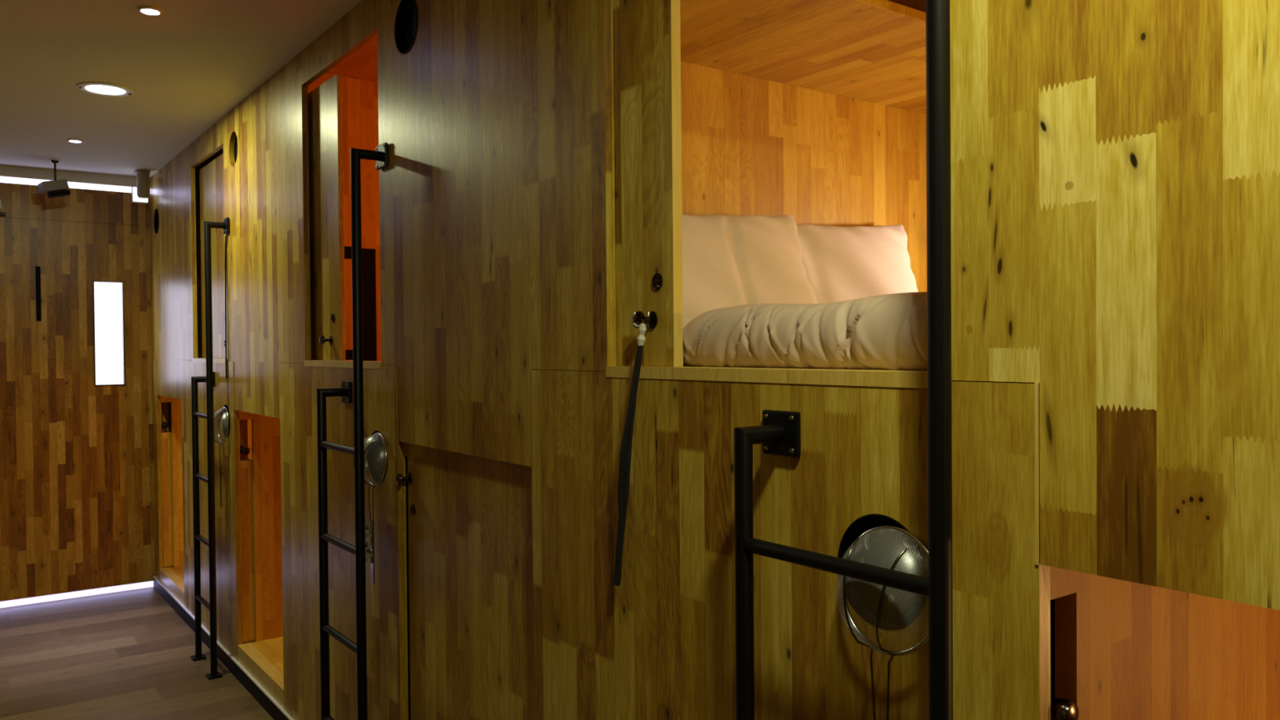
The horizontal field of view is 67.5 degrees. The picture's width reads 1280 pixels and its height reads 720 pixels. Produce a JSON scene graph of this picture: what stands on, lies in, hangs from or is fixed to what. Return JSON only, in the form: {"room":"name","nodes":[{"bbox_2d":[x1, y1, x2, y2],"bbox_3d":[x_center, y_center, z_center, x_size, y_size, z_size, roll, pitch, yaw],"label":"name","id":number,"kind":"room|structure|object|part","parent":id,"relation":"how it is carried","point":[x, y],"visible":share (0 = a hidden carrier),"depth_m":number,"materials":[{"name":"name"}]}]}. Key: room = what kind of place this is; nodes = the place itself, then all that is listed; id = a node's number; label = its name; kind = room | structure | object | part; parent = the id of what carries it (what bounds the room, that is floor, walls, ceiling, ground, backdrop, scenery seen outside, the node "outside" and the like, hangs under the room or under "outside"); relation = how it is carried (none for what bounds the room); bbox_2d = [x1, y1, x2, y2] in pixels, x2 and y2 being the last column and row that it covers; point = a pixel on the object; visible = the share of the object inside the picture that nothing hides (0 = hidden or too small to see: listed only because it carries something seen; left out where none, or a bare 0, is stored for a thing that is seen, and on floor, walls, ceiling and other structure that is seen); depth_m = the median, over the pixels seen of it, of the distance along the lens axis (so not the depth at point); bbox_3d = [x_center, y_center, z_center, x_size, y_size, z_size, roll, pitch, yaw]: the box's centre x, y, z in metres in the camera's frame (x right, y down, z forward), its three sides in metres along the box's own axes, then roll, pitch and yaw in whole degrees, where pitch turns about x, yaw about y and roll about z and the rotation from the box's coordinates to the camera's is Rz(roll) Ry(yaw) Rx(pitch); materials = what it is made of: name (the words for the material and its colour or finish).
{"room":"capsule hotel","nodes":[
{"label":"capsule hotel","id":0,"kind":"room"},
{"bbox_2d":[0,182,155,601],"bbox_3d":[-3.800,0.191,5.702,1.620,2.483,0.050,-1,1,-36],"label":"wall","id":1,"kind":"structure","parent":0,"point":[77,499],"depth_m":5.89,"materials":[{"name":"brown wood"}]},
{"bbox_2d":[0,199,5,216],"bbox_3d":[-3.783,-0.895,5.639,0.087,0.094,0.060,-1,1,-36],"label":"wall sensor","id":2,"kind":"object","parent":1,"relation":"attached to","point":[3,214],"visible":1,"depth_m":5.64,"materials":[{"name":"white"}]},
{"bbox_2d":[35,266,41,320],"bbox_3d":[-3.631,-0.400,5.787,0.026,0.330,0.006,-1,1,-36],"label":"door pull","id":3,"kind":"object","parent":1,"relation":"attached to","point":[37,268],"visible":1,"depth_m":5.78,"materials":[{"name":"black metal"}]},
{"bbox_2d":[0,176,131,192],"bbox_3d":[-3.803,-1.069,5.688,1.596,0.037,0.015,-1,1,-36],"label":"light strip","id":4,"kind":"object","parent":1,"relation":"attached to","point":[2,180],"visible":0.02,"depth_m":5.92,"materials":[{"name":"white plastic"}]},
{"bbox_2d":[0,214,141,225],"bbox_3d":[-3.813,-0.853,5.651,1.570,0.012,0.006,-1,1,-36],"label":"trim","id":5,"kind":"structure","parent":1,"relation":"attached to","point":[6,215],"depth_m":5.88,"materials":[{"name":"brown wood"}]},
{"bbox_2d":[0,580,153,608],"bbox_3d":[-3.781,1.454,5.721,1.596,0.043,0.015,-1,1,-36],"label":"light strip","id":6,"kind":"object","parent":1,"relation":"attached to","point":[33,600],"visible":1,"depth_m":5.92,"materials":[{"name":"white plastic"}]},
{"bbox_2d":[93,280,125,386],"bbox_3d":[-3.337,-0.167,6.023,0.171,0.656,0.034,-1,1,-36],"label":"window","id":7,"kind":"structure","parent":1,"relation":"in","point":[108,295],"depth_m":6.03,"materials":[{"name":"white glass"}]},
{"bbox_2d":[0,586,273,719],"bbox_3d":[-1.227,1.532,2.211,1.620,0.060,8.800,-1,1,-36],"label":"floor","id":8,"kind":"structure","parent":0,"point":[126,655],"depth_m":4.64,"materials":[{"name":"laminate"}]},
{"bbox_2d":[191,217,229,679],"bbox_3d":[-2.071,0.406,4.608,0.117,2.142,0.410,-1,1,-36],"label":"ladder","id":9,"kind":"object","parent":8,"relation":"on","point":[209,379],"visible":1,"depth_m":4.46,"materials":[{"name":"black metal"}]},
{"bbox_3d":[-2.162,0.773,4.748,0.092,1.382,0.029,-1,1,-36],"label":"rail","id":10,"kind":"part","parent":9,"relation":"part of","materials":[{"name":"black metal"}]},
{"bbox_3d":[-2.182,1.470,4.738,0.060,0.012,0.064,-1,1,-36],"label":"foot plate","id":11,"kind":"part","parent":9,"relation":"part of","materials":[{"name":"black metal"}]},
{"bbox_3d":[-1.987,1.472,4.472,0.060,0.012,0.064,-1,1,-36],"label":"foot plate","id":12,"kind":"part","parent":9,"relation":"part of","materials":[{"name":"black metal"}]},
{"bbox_3d":[-2.127,0.095,4.769,0.010,0.072,0.080,-1,1,-36],"label":"wall plate","id":13,"kind":"part","parent":9,"relation":"part of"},
{"bbox_3d":[-1.971,0.411,4.476,0.092,2.108,0.029,-1,1,-36],"label":"rail","id":14,"kind":"part","parent":9,"relation":"part of","materials":[{"name":"black metal"}]},
{"bbox_2d":[224,235,226,377],"bbox_3d":[-1.957,-0.248,4.532,0.006,0.670,0.036,-1,1,-36],"label":"cable","id":15,"kind":"object","parent":9,"relation":"hanging from","point":[225,236],"visible":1,"depth_m":4.53,"materials":[{"name":"black plastic"}]},
{"bbox_3d":[-1.939,-0.629,4.492,0.010,0.072,0.080,-1,1,-36],"label":"wall plate","id":16,"kind":"part","parent":9,"relation":"part of","materials":[{"name":"black metal"}]},
{"bbox_2d":[316,142,388,719],"bbox_3d":[-0.919,0.417,3.031,0.117,2.142,0.425,-1,1,-36],"label":"ladder","id":17,"kind":"object","parent":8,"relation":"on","point":[380,155],"visible":1,"depth_m":2.87,"materials":[{"name":"black metal"}]},
{"bbox_3d":[-1.015,0.783,3.177,0.092,1.382,0.029,-1,1,-36],"label":"rail","id":18,"kind":"part","parent":17,"relation":"part of","materials":[{"name":"black metal"}]},
{"bbox_3d":[-0.980,0.106,3.198,0.010,0.072,0.080,-1,1,-36],"label":"wall plate","id":19,"kind":"part","parent":17,"relation":"part of","materials":[{"name":"black metal"}]},
{"bbox_3d":[-0.815,0.422,2.894,0.092,2.108,0.029,-1,1,-36],"label":"rail","id":20,"kind":"part","parent":17,"relation":"part of","materials":[{"name":"black metal"}]},
{"bbox_3d":[-0.783,-0.618,2.909,0.010,0.072,0.080,-1,1,-36],"label":"wall plate","id":21,"kind":"part","parent":17,"relation":"part of","materials":[{"name":"metal"}]},
{"bbox_2d":[733,0,953,719],"bbox_3d":[0.294,0.428,1.369,0.117,2.142,0.444,-1,1,-36],"label":"ladder","id":22,"kind":"object","parent":8,"relation":"on","point":[780,433],"visible":1,"depth_m":1.19,"materials":[{"name":"black metal"}]},
{"bbox_3d":[0.193,0.795,1.523,0.092,1.382,0.029,-1,1,-36],"label":"rail","id":23,"kind":"part","parent":22,"relation":"part of","materials":[{"name":"black metal"}]},
{"bbox_3d":[0.227,0.118,1.544,0.010,0.072,0.080,-1,1,-36],"label":"wall plate","id":24,"kind":"part","parent":22,"relation":"part of","materials":[{"name":"black metal"}]},
{"bbox_3d":[0.404,0.434,1.224,0.092,2.108,0.029,-1,1,-36],"label":"rail","id":25,"kind":"part","parent":22,"relation":"part of","materials":[{"name":"black metal"}]},
{"bbox_2d":[170,397,252,566],"bbox_3d":[-2.408,0.746,6.525,1.417,1.116,0.030,-1,1,-36],"label":"wall partition","id":26,"kind":"structure","parent":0,"point":[175,404],"depth_m":6.11,"materials":[{"name":"brown wood"}]},
{"bbox_2d":[160,395,171,402],"bbox_3d":[-3.009,0.233,6.082,0.061,0.068,0.030,-1,1,-36],"label":"trim","id":27,"kind":"structure","parent":26,"relation":"attached to","point":[163,399],"depth_m":6.07,"materials":[{"name":"brown wood"}]},
{"bbox_2d":[169,565,256,643],"bbox_3d":[-1.848,1.325,5.724,1.415,0.030,1.930,-1,1,-36],"label":"floor","id":28,"kind":"structure","parent":0,"point":[179,570],"depth_m":5.98,"materials":[{"name":"brown wood"}]},
{"bbox_2d":[195,158,297,363],"bbox_3d":[-1.913,-0.553,5.800,1.434,1.185,0.030,-1,1,-36],"label":"wall partition","id":29,"kind":"structure","parent":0,"point":[207,161],"depth_m":5.37,"materials":[{"name":"brown wood"}]},
{"bbox_2d":[250,636,283,673],"bbox_3d":[-0.689,1.336,4.137,1.415,0.030,1.930,-1,1,-36],"label":"floor","id":30,"kind":"structure","parent":0,"point":[272,649],"depth_m":4.39,"materials":[{"name":"brown wood"}]},
{"bbox_2d":[251,413,283,641],"bbox_3d":[-1.249,0.757,4.938,1.417,1.116,0.030,-1,1,-36],"label":"wall partition","id":31,"kind":"structure","parent":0,"point":[265,430],"depth_m":4.54,"materials":[{"name":"brown wood"}]},
{"bbox_2d":[239,410,253,419],"bbox_3d":[-1.850,0.244,4.495,0.061,0.068,0.030,-1,1,-36],"label":"trim","id":32,"kind":"structure","parent":31,"relation":"attached to","point":[242,415],"depth_m":4.48,"materials":[{"name":"brown wood"}]},
{"bbox_2d":[307,74,542,369],"bbox_3d":[-0.722,-0.541,4.168,1.434,1.185,0.030,-1,1,-36],"label":"wall partition","id":33,"kind":"structure","parent":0,"point":[359,97],"depth_m":3.86,"materials":[{"name":"brown wood"}]},
{"bbox_2d":[0,0,925,177],"bbox_3d":[-0.604,-1.157,2.647,3.220,0.085,8.800,-1,1,-36],"label":"ceiling","id":34,"kind":"structure","parent":0,"point":[186,66],"depth_m":3.74,"materials":[{"name":"paint"}]},
{"bbox_2d":[37,160,71,198],"bbox_3d":[-3.395,-1.048,5.564,0.106,0.213,0.159,0,1,44],"label":"ceiling camera","id":35,"kind":"object","parent":34,"relation":"hanging from","point":[55,188],"visible":1,"depth_m":5.54,"materials":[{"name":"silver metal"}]},
{"bbox_3d":[-3.394,-1.095,5.563,0.012,0.120,0.011,-1,1,-36],"label":"rod","id":36,"kind":"part","parent":35,"relation":"part of","materials":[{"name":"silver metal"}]},
{"bbox_2d":[0,164,136,186],"bbox_3d":[-3.817,-1.120,5.693,1.620,0.065,0.090,-1,1,-36],"label":"trim","id":37,"kind":"structure","parent":34,"relation":"attached to","point":[12,171],"depth_m":5.87,"materials":[{"name":"paint"}]},
{"bbox_2d":[66,138,83,142],"bbox_3d":[-2.955,-1.148,5.016,0.072,0.011,0.072,-1,1,-36],"label":"recessed light","id":38,"kind":"object","parent":34,"relation":"in","point":[73,140],"visible":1,"depth_m":5.01,"materials":[{"name":"white"}]},
{"bbox_2d":[75,81,134,96],"bbox_3d":[-2.254,-1.139,4.042,0.216,0.014,0.216,-1,1,-36],"label":"recessed light","id":39,"kind":"object","parent":34,"relation":"in","point":[100,88],"visible":1,"depth_m":4.03,"materials":[{"name":"white"}]},
{"bbox_2d":[131,169,150,204],"bbox_3d":[-3.079,-1.069,5.919,0.086,0.184,0.176,-1,1,-36],"label":"lamp","id":40,"kind":"object","parent":34,"relation":"attached to","point":[140,193],"visible":1,"depth_m":5.86,"materials":[{"name":"beige plastic"}]},
{"bbox_2d":[137,5,162,15],"bbox_3d":[-1.590,-1.134,3.111,0.072,0.011,0.072,-1,1,-36],"label":"recessed light","id":41,"kind":"object","parent":34,"relation":"in","point":[148,10],"visible":1,"depth_m":3.11,"materials":[{"name":"white"}]},
{"bbox_2d":[149,0,1279,719],"bbox_3d":[-0.553,0.137,2.643,0.025,2.555,8.720,-1,1,-36],"label":"wall","id":42,"kind":"structure","parent":0,"point":[497,243],"depth_m":1.65,"materials":[{"name":"brown wood"}]},
{"bbox_2d":[153,208,159,233],"bbox_3d":[-2.997,-0.863,5.965,0.026,0.155,0.155,-1,1,-36],"label":"hole","id":43,"kind":"object","parent":42,"relation":"attached to","point":[156,220],"visible":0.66,"depth_m":6.02,"materials":[{"name":"black"}]},
{"bbox_2d":[160,402,173,567],"bbox_3d":[-3.213,0.790,6.378,0.056,1.045,0.778,-1,1,-36],"label":"sliding door","id":44,"kind":"structure","parent":42,"relation":"in","point":[166,457],"depth_m":6.09,"materials":[{"name":"brown wood"}]},
{"bbox_3d":[-3.026,0.415,6.103,0.040,0.040,0.118,-1,1,-36],"label":"knob","id":45,"kind":"part","parent":44,"relation":"part of","materials":[{"name":"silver metal"}]},
{"bbox_2d":[159,567,184,605],"bbox_3d":[-2.784,1.355,5.759,0.056,0.075,0.770,-1,1,-36],"label":"trim","id":46,"kind":"structure","parent":42,"relation":"attached to","point":[171,580],"depth_m":5.76,"materials":[{"name":"brown wood"}]},
{"bbox_2d":[199,153,225,358],"bbox_3d":[-2.144,-0.515,4.872,0.022,1.012,0.733,-1,1,-36],"label":"sliding door","id":47,"kind":"structure","parent":42,"relation":"in","point":[211,175],"depth_m":4.89,"materials":[{"name":"brown wood"}]},
{"bbox_2d":[192,358,233,363],"bbox_3d":[-2.160,0.003,4.880,0.074,0.022,0.730,-1,1,-36],"label":"trim","id":48,"kind":"structure","parent":42,"relation":"attached to","point":[194,360],"depth_m":4.75,"materials":[{"name":"brown wood"}]},
{"bbox_2d":[153,577,288,719],"bbox_3d":[-0.545,1.455,2.658,0.034,0.069,8.720,-1,1,-36],"label":"baseboard","id":49,"kind":"structure","parent":42,"relation":"attached to","point":[270,708],"depth_m":4.52,"materials":[{"name":"black"}]},
{"bbox_2d":[213,406,228,506],"bbox_3d":[-1.998,0.460,4.543,0.072,0.474,0.177,-1,1,-36],"label":"strainer","id":50,"kind":"object","parent":42,"relation":"hanging from","point":[220,417],"visible":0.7,"depth_m":4.51,"materials":[{"name":"silver metal"}]},
{"bbox_2d":[213,408,226,443],"bbox_3d":[-2.001,0.312,4.541,0.067,0.170,0.170,-1,1,-36],"label":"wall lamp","id":51,"kind":"object","parent":50,"relation":"on","point":[220,416],"depth_m":4.50,"materials":[{"name":"silver metal"}]},
{"bbox_3d":[-1.990,0.600,4.550,0.004,0.195,0.020,-1,1,-36],"label":"handle","id":52,"kind":"part","parent":50,"relation":"part of","materials":[{"name":"silver metal"}]},
{"bbox_2d":[153,576,293,719],"bbox_3d":[-0.547,1.418,2.657,0.036,0.006,8.720,-1,1,-36],"label":"trim","id":53,"kind":"structure","parent":42,"relation":"attached to","point":[264,691],"depth_m":4.42,"materials":[{"name":"white"}]},
{"bbox_2d":[222,404,230,437],"bbox_3d":[-1.964,0.291,4.580,0.026,0.159,0.159,-1,1,-36],"label":"hole","id":54,"kind":"object","parent":42,"relation":"attached to","point":[225,405],"visible":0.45,"depth_m":4.62,"materials":[{"name":"black"}]},
{"bbox_2d":[234,135,237,163],"bbox_3d":[-1.844,-0.968,4.411,0.008,0.168,0.168,-1,1,-36],"label":"hole","id":55,"kind":"object","parent":42,"relation":"attached to","point":[236,139],"visible":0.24,"depth_m":4.46,"materials":[{"name":"black"}]},
{"bbox_2d":[239,419,255,642],"bbox_3d":[-2.054,0.801,4.791,0.056,1.045,0.778,-1,1,-36],"label":"sliding door","id":56,"kind":"structure","parent":42,"relation":"in","point":[246,464],"depth_m":4.51,"materials":[{"name":"brown wood"}]},
{"bbox_3d":[-1.868,0.426,4.516,0.040,0.040,0.118,-1,1,-36],"label":"knob","id":57,"kind":"part","parent":56,"relation":"part of","materials":[{"name":"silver metal"}]},
{"bbox_2d":[237,642,284,708],"bbox_3d":[-1.631,1.366,4.180,0.056,0.075,0.750,-1,1,-36],"label":"trim","id":58,"kind":"structure","parent":42,"relation":"attached to","point":[266,673],"depth_m":4.16,"materials":[{"name":"brown wood"}]},
{"bbox_2d":[307,73,345,360],"bbox_3d":[-1.304,-0.505,3.692,0.059,1.010,0.793,-1,1,-36],"label":"sliding door","id":59,"kind":"structure","parent":42,"relation":"in","point":[325,116],"depth_m":3.48,"materials":[{"name":"brown wood"}]},
{"bbox_3d":[-1.132,-0.072,3.451,0.041,0.035,0.035,-1,1,-36],"label":"knob","id":60,"kind":"part","parent":59,"relation":"part of","materials":[{"name":"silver metal"}]},
{"bbox_2d":[304,360,389,368],"bbox_3d":[-0.997,0.014,3.288,0.074,0.022,0.764,-1,1,-36],"label":"trim","id":61,"kind":"structure","parent":42,"relation":"attached to","point":[324,363],"depth_m":3.26,"materials":[{"name":"brown wood"}]},
{"bbox_2d":[353,432,386,583],"bbox_3d":[-0.833,0.457,2.946,0.072,0.464,0.167,-1,1,-36],"label":"strainer","id":62,"kind":"object","parent":42,"relation":"hanging from","point":[369,531],"visible":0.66,"depth_m":2.94,"materials":[{"name":"silver metal"}]},
{"bbox_3d":[-0.824,0.591,2.954,0.004,0.195,0.020,-1,1,-36],"label":"handle","id":63,"kind":"part","parent":62,"relation":"part of","materials":[{"name":"silver metal"}]},
{"bbox_2d":[364,433,384,485],"bbox_3d":[-0.835,0.308,2.944,0.067,0.160,0.160,-1,1,-36],"label":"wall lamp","id":64,"kind":"object","parent":62,"relation":"on","point":[366,460],"depth_m":2.90,"materials":[{"name":"silver metal"}]},
{"bbox_2d":[368,430,387,483],"bbox_3d":[-0.808,0.302,2.997,0.026,0.165,0.165,-1,1,-36],"label":"hole","id":65,"kind":"object","parent":42,"relation":"attached to","point":[376,431],"visible":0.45,"depth_m":3.04,"materials":[{"name":"black"}]},
{"bbox_2d":[394,0,417,54],"bbox_3d":[-0.666,-0.966,2.770,0.026,0.163,0.163,-1,1,-36],"label":"hole","id":66,"kind":"object","parent":42,"relation":"attached to","point":[406,16],"visible":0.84,"depth_m":2.81,"materials":[{"name":"black"}]},
{"bbox_2d":[404,442,407,456],"bbox_3d":[-0.689,0.256,2.904,0.061,0.068,0.030,-1,1,-36],"label":"trim","id":67,"kind":"structure","parent":42,"relation":"attached to","point":[406,443],"depth_m":2.88,"materials":[{"name":"brown wood"}]},
{"bbox_2d":[395,443,534,719],"bbox_3d":[-0.459,0.793,2.536,0.061,1.092,0.818,-1,1,-36],"label":"sliding door","id":68,"kind":"structure","parent":42,"relation":"in","point":[470,517],"depth_m":2.54,"materials":[{"name":"brown wood"}]},
{"bbox_3d":[-0.701,0.352,2.840,0.041,0.035,0.035,-1,1,-36],"label":"knob","id":69,"kind":"part","parent":68,"relation":"part of","materials":[{"name":"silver metal"}]},
{"bbox_2d":[613,0,683,366],"bbox_3d":[-0.181,-0.515,2.123,0.062,1.052,0.792,-1,1,-36],"label":"sliding door","id":70,"kind":"structure","parent":42,"relation":"in","point":[646,33],"depth_m":1.87,"materials":[{"name":"brown wood"}]},
{"bbox_2d":[612,323,646,586],"bbox_3d":[-0.024,0.187,1.847,0.030,0.517,0.122,-1,1,-36],"label":"strap","id":71,"kind":"object","parent":70,"relation":"hanging from","point":[625,452],"visible":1,"depth_m":1.84,"materials":[{"name":"black fabric"}]},
{"bbox_3d":[0.007,-0.078,1.859,0.041,0.035,0.035,-1,1,-36],"label":"knob","id":72,"kind":"part","parent":70,"relation":"part of","materials":[{"name":"silver metal"}]},
{"bbox_2d":[605,365,960,388],"bbox_3d":[0.193,0.025,1.658,0.074,0.022,0.789,-1,1,-36],"label":"trim","id":73,"kind":"structure","parent":42,"relation":"attached to","point":[875,378],"depth_m":1.54,"materials":[{"name":"brown wood"}]},
{"bbox_2d":[835,525,928,719],"bbox_3d":[0.335,0.475,1.348,0.075,0.476,0.179,-1,1,-36],"label":"strainer","id":74,"kind":"object","parent":42,"relation":"hanging from","point":[848,617],"visible":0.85,"depth_m":1.32,"materials":[{"name":"silver metal"}]},
{"bbox_2d":[835,528,928,653],"bbox_3d":[0.334,0.326,1.345,0.069,0.172,0.172,-1,1,-36],"label":"bowl","id":75,"kind":"object","parent":74,"relation":"on","point":[848,617],"depth_m":1.32,"materials":[{"name":"silver metal"}]},
{"bbox_2d":[837,513,928,629],"bbox_3d":[0.359,0.306,1.397,0.026,0.165,0.165,-1,1,-36],"label":"wall lamp","id":76,"kind":"object","parent":42,"relation":"attached to","point":[864,523],"visible":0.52,"depth_m":1.42,"materials":[{"name":"metal"}]},
{"bbox_2d":[1034,382,1039,564],"bbox_3d":[0.493,0.141,1.190,0.004,0.226,0.004,-1,1,-36],"label":"trim","id":77,"kind":"structure","parent":42,"relation":"attached to","point":[1037,457],"depth_m":1.19,"materials":[{"name":"brown wood"}]},
{"bbox_2d":[1050,697,1079,719],"bbox_3d":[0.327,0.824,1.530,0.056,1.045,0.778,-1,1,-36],"label":"door knob","id":78,"kind":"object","parent":42,"relation":"in","point":[1061,708],"depth_m":1.21,"materials":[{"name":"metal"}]},
{"bbox_2d":[680,0,926,292],"bbox_3d":[0.358,-0.531,2.691,1.434,1.185,0.030,-1,1,-36],"label":"wall partition","id":79,"kind":"structure","parent":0,"point":[751,145],"depth_m":2.75,"materials":[{"name":"brown wood"}]},
{"bbox_2d":[680,0,926,114],"bbox_3d":[0.518,-0.788,2.441,1.399,0.022,0.557,-1,1,-36],"label":"ceiling","id":80,"kind":"structure","parent":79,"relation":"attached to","point":[869,51],"depth_m":2.35,"materials":[{"name":"brown wood"}]},
{"bbox_2d":[925,114,1054,702],"bbox_3d":[1.282,0.097,2.630,0.030,2.455,2.735,-1,1,-36],"label":"wall","id":81,"kind":"structure","parent":0,"point":[1052,602],"depth_m":2.76,"materials":[{"name":"brown wood"}]},
{"bbox_2d":[1054,571,1279,719],"bbox_3d":[1.132,0.780,1.677,1.417,1.116,0.030,-1,1,-36],"label":"wall partition","id":82,"kind":"structure","parent":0,"point":[1124,650],"depth_m":1.37,"materials":[{"name":"brown wood"}]},
{"bbox_2d":[1050,566,1076,599],"bbox_3d":[0.531,0.267,1.234,0.061,0.068,0.030,-1,1,-36],"label":"trim","id":83,"kind":"structure","parent":82,"relation":"attached to","point":[1063,581],"depth_m":1.22,"materials":[{"name":"brown wood"}]},
{"bbox_3d":[0.935,0.082,1.890,1.404,0.030,1.950,-1,1,-36],"label":"floor","id":84,"kind":"structure","parent":0,"visible":0},
{"bbox_2d":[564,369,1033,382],"bbox_3d":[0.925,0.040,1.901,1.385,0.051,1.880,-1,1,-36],"label":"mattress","id":85,"kind":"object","parent":84,"relation":"on","point":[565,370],"visible":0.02,"depth_m":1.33,"materials":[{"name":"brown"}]},
{"bbox_2d":[681,213,817,329],"bbox_3d":[0.188,-0.187,2.324,0.632,0.383,0.175,-1,1,-32],"label":"pillow","id":86,"kind":"object","parent":85,"relation":"on","point":[728,260],"visible":0.44,"depth_m":2.32,"materials":[{"name":"beige fabric"}]},
{"bbox_2d":[682,291,927,370],"bbox_3d":[0.934,-0.050,1.719,1.263,0.130,1.375,-1,1,-36],"label":"duvet","id":87,"kind":"object","parent":85,"relation":"on","point":[889,331],"visible":0.41,"depth_m":1.56,"materials":[{"name":"beige fabric"}]},
{"bbox_2d":[796,223,918,303],"bbox_3d":[0.604,-0.202,2.704,0.562,0.404,0.148,-1,1,-32],"label":"pillow","id":88,"kind":"object","parent":85,"relation":"on","point":[840,263],"visible":0.5,"depth_m":2.65,"materials":[{"name":"beige fabric"}]},
{"bbox_3d":[-0.195,0.071,3.437,1.404,0.030,1.780,-1,1,-36],"label":"floor","id":89,"kind":"structure","parent":0,"visible":0},
{"bbox_2d":[344,246,377,360],"bbox_3d":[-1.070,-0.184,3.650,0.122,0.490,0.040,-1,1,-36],"label":"television","id":90,"kind":"object","parent":89,"relation":"on","point":[368,255],"visible":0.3,"depth_m":3.65,"materials":[{"name":"black"}]},
{"bbox_3d":[-0.087,0.769,3.347,1.417,1.116,0.030,-1,1,-36],"label":"wall partition","id":91,"kind":"structure","parent":0,"visible":0},
{"bbox_2d":[404,456,410,719],"bbox_3d":[-0.683,0.851,2.912,0.060,1.123,0.030,-1,1,-36],"label":"trim","id":92,"kind":"structure","parent":91,"relation":"attached to","point":[406,457],"depth_m":2.88,"materials":[{"name":"black"}]}
]}

